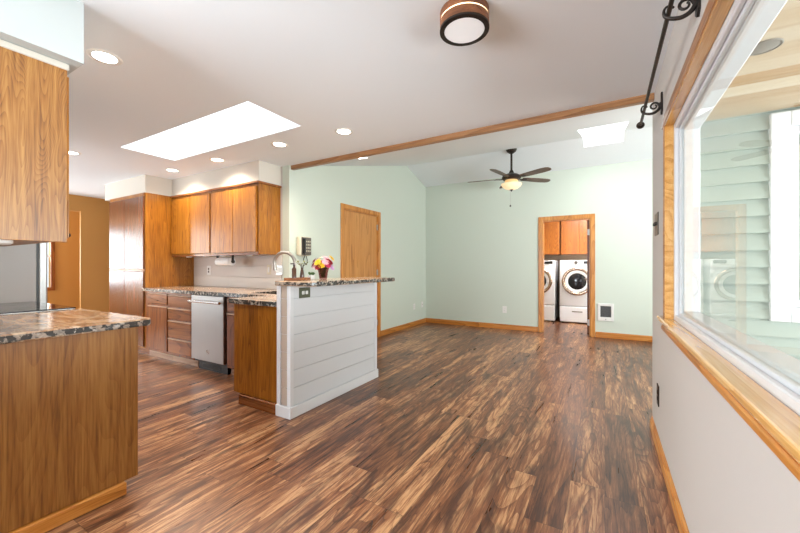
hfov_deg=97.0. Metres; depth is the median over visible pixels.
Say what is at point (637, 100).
trim
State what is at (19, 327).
countertop
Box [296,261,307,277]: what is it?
vase
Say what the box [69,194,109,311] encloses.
wall
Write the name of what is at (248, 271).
backsplash
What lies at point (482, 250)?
wall
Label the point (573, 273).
washing machine
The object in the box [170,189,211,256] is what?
upper cabinet
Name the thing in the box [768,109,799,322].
window
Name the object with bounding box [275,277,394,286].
countertop
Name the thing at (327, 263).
flower bouquet
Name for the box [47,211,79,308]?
wall
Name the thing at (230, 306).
base cabinet
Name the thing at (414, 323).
baseboard
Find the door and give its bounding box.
[341,203,380,336]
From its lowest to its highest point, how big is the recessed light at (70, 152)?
0.006 m
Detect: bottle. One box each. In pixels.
[290,263,295,277]
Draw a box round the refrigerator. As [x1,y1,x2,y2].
[0,243,46,302]
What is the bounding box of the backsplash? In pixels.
[194,255,281,288]
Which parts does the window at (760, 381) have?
casing, sill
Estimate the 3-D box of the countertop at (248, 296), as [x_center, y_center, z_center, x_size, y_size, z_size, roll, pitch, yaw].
[-2.055,0.304,4.085,3.056,0.039,1.102,0,0,30]
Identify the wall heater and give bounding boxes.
[598,303,613,321]
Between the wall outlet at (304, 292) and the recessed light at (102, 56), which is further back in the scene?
the wall outlet at (304, 292)
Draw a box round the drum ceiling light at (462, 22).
[440,0,488,45]
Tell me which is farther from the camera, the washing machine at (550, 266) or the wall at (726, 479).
the washing machine at (550, 266)
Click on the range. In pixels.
(20, 307)
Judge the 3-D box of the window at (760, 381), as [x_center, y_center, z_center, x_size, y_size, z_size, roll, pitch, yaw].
[0.875,-0.256,0.822,0.168,1.239,2.820,0,0,30]
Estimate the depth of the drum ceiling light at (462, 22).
1.68 m
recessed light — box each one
[69,150,80,154]
[85,48,122,65]
[165,168,179,171]
[209,158,224,161]
[271,141,287,146]
[335,128,352,134]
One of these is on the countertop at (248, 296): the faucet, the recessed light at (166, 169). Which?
the faucet
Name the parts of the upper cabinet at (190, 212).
door, crown trim, rail, door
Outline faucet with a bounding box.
[272,251,295,269]
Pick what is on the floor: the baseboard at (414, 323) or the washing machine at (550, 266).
the washing machine at (550, 266)
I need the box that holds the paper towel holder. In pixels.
[215,255,235,265]
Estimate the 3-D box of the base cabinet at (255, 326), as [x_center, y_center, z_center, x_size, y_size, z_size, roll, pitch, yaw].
[-0.974,0.763,3.462,0.556,0.874,1.082,0,0,30]
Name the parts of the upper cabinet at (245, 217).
door, rail, door, crown trim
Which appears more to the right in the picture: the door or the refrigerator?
the door
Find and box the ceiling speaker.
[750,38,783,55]
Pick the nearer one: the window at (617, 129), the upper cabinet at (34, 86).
the upper cabinet at (34, 86)
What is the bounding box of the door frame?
[538,214,594,336]
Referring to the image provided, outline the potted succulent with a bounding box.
[308,272,314,279]
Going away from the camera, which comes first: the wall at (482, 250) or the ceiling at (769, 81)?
the ceiling at (769, 81)
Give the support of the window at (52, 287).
in the wall at (66, 292)
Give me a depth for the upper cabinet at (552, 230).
8.05 m
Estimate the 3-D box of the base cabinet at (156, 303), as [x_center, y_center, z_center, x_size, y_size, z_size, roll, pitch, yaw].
[-3.018,0.763,4.889,0.588,0.874,0.676,0,0,30]
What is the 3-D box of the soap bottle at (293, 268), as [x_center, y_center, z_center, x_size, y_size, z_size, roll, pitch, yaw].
[-0.889,0.039,2.958,0.050,0.133,0.036,0,0,30]
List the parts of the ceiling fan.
blade, lamp shade, blade, blade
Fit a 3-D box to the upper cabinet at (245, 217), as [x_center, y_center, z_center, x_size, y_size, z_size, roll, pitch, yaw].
[-1.961,-0.569,4.479,0.942,0.861,0.349,0,0,30]
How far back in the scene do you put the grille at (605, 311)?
5.95 m
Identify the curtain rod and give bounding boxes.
[636,0,700,128]
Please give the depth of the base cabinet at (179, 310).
4.32 m
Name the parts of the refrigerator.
door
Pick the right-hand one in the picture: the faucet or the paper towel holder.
the faucet
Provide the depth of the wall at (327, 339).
3.10 m
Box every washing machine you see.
[544,260,557,321]
[560,260,586,322]
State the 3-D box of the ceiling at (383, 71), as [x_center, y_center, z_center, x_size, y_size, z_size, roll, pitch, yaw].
[-1.271,-1.650,4.491,12.300,0.820,11.900,0,0,30]
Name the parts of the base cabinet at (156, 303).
drawer, door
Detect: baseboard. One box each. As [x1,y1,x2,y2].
[381,318,425,335]
[426,318,651,341]
[650,416,688,532]
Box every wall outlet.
[207,266,210,274]
[299,287,309,297]
[502,306,506,312]
[657,383,658,406]
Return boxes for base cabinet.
[0,327,137,532]
[145,291,172,359]
[167,293,198,366]
[226,297,239,374]
[234,304,276,414]
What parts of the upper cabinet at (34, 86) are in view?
trim, door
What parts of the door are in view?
panel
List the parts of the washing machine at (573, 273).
drawer, door glass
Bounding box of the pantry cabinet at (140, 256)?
[109,192,193,353]
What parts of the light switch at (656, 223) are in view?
plate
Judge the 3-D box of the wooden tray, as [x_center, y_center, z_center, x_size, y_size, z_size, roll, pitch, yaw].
[-0.861,0.104,2.974,0.100,0.020,0.205,0,0,30]
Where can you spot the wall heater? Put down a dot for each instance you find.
(605, 311)
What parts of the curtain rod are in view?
rod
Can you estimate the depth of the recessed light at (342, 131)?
3.25 m
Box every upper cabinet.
[0,39,70,246]
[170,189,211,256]
[210,180,281,255]
[544,221,560,254]
[561,220,589,254]
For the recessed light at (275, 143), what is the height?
0.006 m
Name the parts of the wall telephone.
plate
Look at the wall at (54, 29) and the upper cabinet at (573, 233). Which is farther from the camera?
the upper cabinet at (573, 233)
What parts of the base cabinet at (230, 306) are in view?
drawer, door, frame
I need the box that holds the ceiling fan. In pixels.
[467,148,550,206]
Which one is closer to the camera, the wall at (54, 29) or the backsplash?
the wall at (54, 29)
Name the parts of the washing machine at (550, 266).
drawer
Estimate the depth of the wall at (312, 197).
5.88 m
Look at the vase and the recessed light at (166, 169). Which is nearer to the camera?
the vase
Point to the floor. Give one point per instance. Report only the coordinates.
(459, 428)
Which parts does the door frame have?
panel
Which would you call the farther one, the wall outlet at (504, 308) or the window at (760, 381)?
the wall outlet at (504, 308)
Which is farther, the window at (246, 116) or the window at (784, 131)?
the window at (246, 116)
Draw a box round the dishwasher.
[188,294,229,374]
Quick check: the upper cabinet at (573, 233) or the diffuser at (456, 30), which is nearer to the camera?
the diffuser at (456, 30)
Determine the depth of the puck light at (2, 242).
1.55 m
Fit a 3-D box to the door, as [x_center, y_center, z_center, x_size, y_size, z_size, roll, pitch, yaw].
[-0.632,0.137,5.634,0.182,2.126,1.052,0,0,30]
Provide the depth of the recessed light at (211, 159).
4.10 m
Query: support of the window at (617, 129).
attached to the ceiling at (383, 71)
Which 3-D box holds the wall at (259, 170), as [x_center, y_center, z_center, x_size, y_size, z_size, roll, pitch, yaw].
[-2.981,-1.120,4.891,3.080,0.240,0.660,0,0,30]
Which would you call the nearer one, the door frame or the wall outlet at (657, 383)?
the wall outlet at (657, 383)
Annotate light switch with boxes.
[267,265,270,274]
[276,265,282,274]
[653,212,658,235]
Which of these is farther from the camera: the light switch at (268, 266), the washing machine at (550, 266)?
the washing machine at (550, 266)
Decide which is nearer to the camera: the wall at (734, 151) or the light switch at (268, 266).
the wall at (734, 151)
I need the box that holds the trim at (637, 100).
[291,93,653,169]
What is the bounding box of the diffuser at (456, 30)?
[444,18,484,42]
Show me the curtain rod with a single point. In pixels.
(696, 4)
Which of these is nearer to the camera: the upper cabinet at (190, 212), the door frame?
the upper cabinet at (190, 212)
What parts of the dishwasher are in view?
handle, kick plate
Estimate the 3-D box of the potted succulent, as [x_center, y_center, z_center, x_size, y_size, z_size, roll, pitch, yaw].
[-0.773,0.080,3.096,0.062,0.068,0.064,0,0,-5]
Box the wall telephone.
[296,236,310,263]
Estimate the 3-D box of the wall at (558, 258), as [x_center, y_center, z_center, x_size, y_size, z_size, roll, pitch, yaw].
[3.615,-0.020,7.244,3.400,2.440,2.160,0,0,30]
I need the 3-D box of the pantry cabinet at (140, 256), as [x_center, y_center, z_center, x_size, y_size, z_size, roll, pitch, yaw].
[-3.713,0.101,5.300,1.023,2.199,0.683,0,0,30]
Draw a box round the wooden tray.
[284,277,309,280]
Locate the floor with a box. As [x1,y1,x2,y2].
[46,318,678,532]
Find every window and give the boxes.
[47,242,54,290]
[136,102,284,151]
[582,122,624,140]
[657,0,799,481]
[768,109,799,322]
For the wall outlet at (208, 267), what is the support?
attached to the backsplash
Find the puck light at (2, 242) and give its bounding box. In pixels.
[0,240,12,244]
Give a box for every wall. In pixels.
[0,0,83,74]
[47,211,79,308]
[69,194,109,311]
[105,160,280,200]
[195,167,281,288]
[275,282,377,419]
[282,165,425,330]
[426,140,799,335]
[544,255,586,317]
[652,0,799,532]
[700,106,799,359]
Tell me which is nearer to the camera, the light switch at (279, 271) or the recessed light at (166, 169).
the light switch at (279, 271)
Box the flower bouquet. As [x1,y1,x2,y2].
[311,255,333,277]
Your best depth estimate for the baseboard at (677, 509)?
1.86 m
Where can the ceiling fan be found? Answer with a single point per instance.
(511, 179)
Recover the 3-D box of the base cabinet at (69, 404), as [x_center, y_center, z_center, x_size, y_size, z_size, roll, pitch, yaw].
[-1.959,0.763,1.865,0.900,0.874,0.645,0,0,30]
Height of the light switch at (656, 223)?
0.150 m
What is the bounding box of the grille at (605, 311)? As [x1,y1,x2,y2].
[600,306,610,316]
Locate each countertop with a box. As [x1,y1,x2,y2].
[0,308,150,343]
[142,285,276,306]
[275,277,394,286]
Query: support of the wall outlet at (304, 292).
attached to the wall at (327, 339)
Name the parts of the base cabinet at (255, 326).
molding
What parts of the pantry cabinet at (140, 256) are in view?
door, door, rail, door, door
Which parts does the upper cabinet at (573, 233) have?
door, door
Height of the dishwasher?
0.874 m
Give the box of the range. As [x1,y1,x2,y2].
[0,301,75,314]
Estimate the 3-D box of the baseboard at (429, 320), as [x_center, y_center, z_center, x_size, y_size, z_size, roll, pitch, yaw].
[3.142,1.153,6.122,5.954,0.095,0.016,0,0,30]
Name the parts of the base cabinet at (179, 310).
drawer, drawer, drawer, drawer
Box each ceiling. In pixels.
[67,0,799,198]
[705,0,799,120]

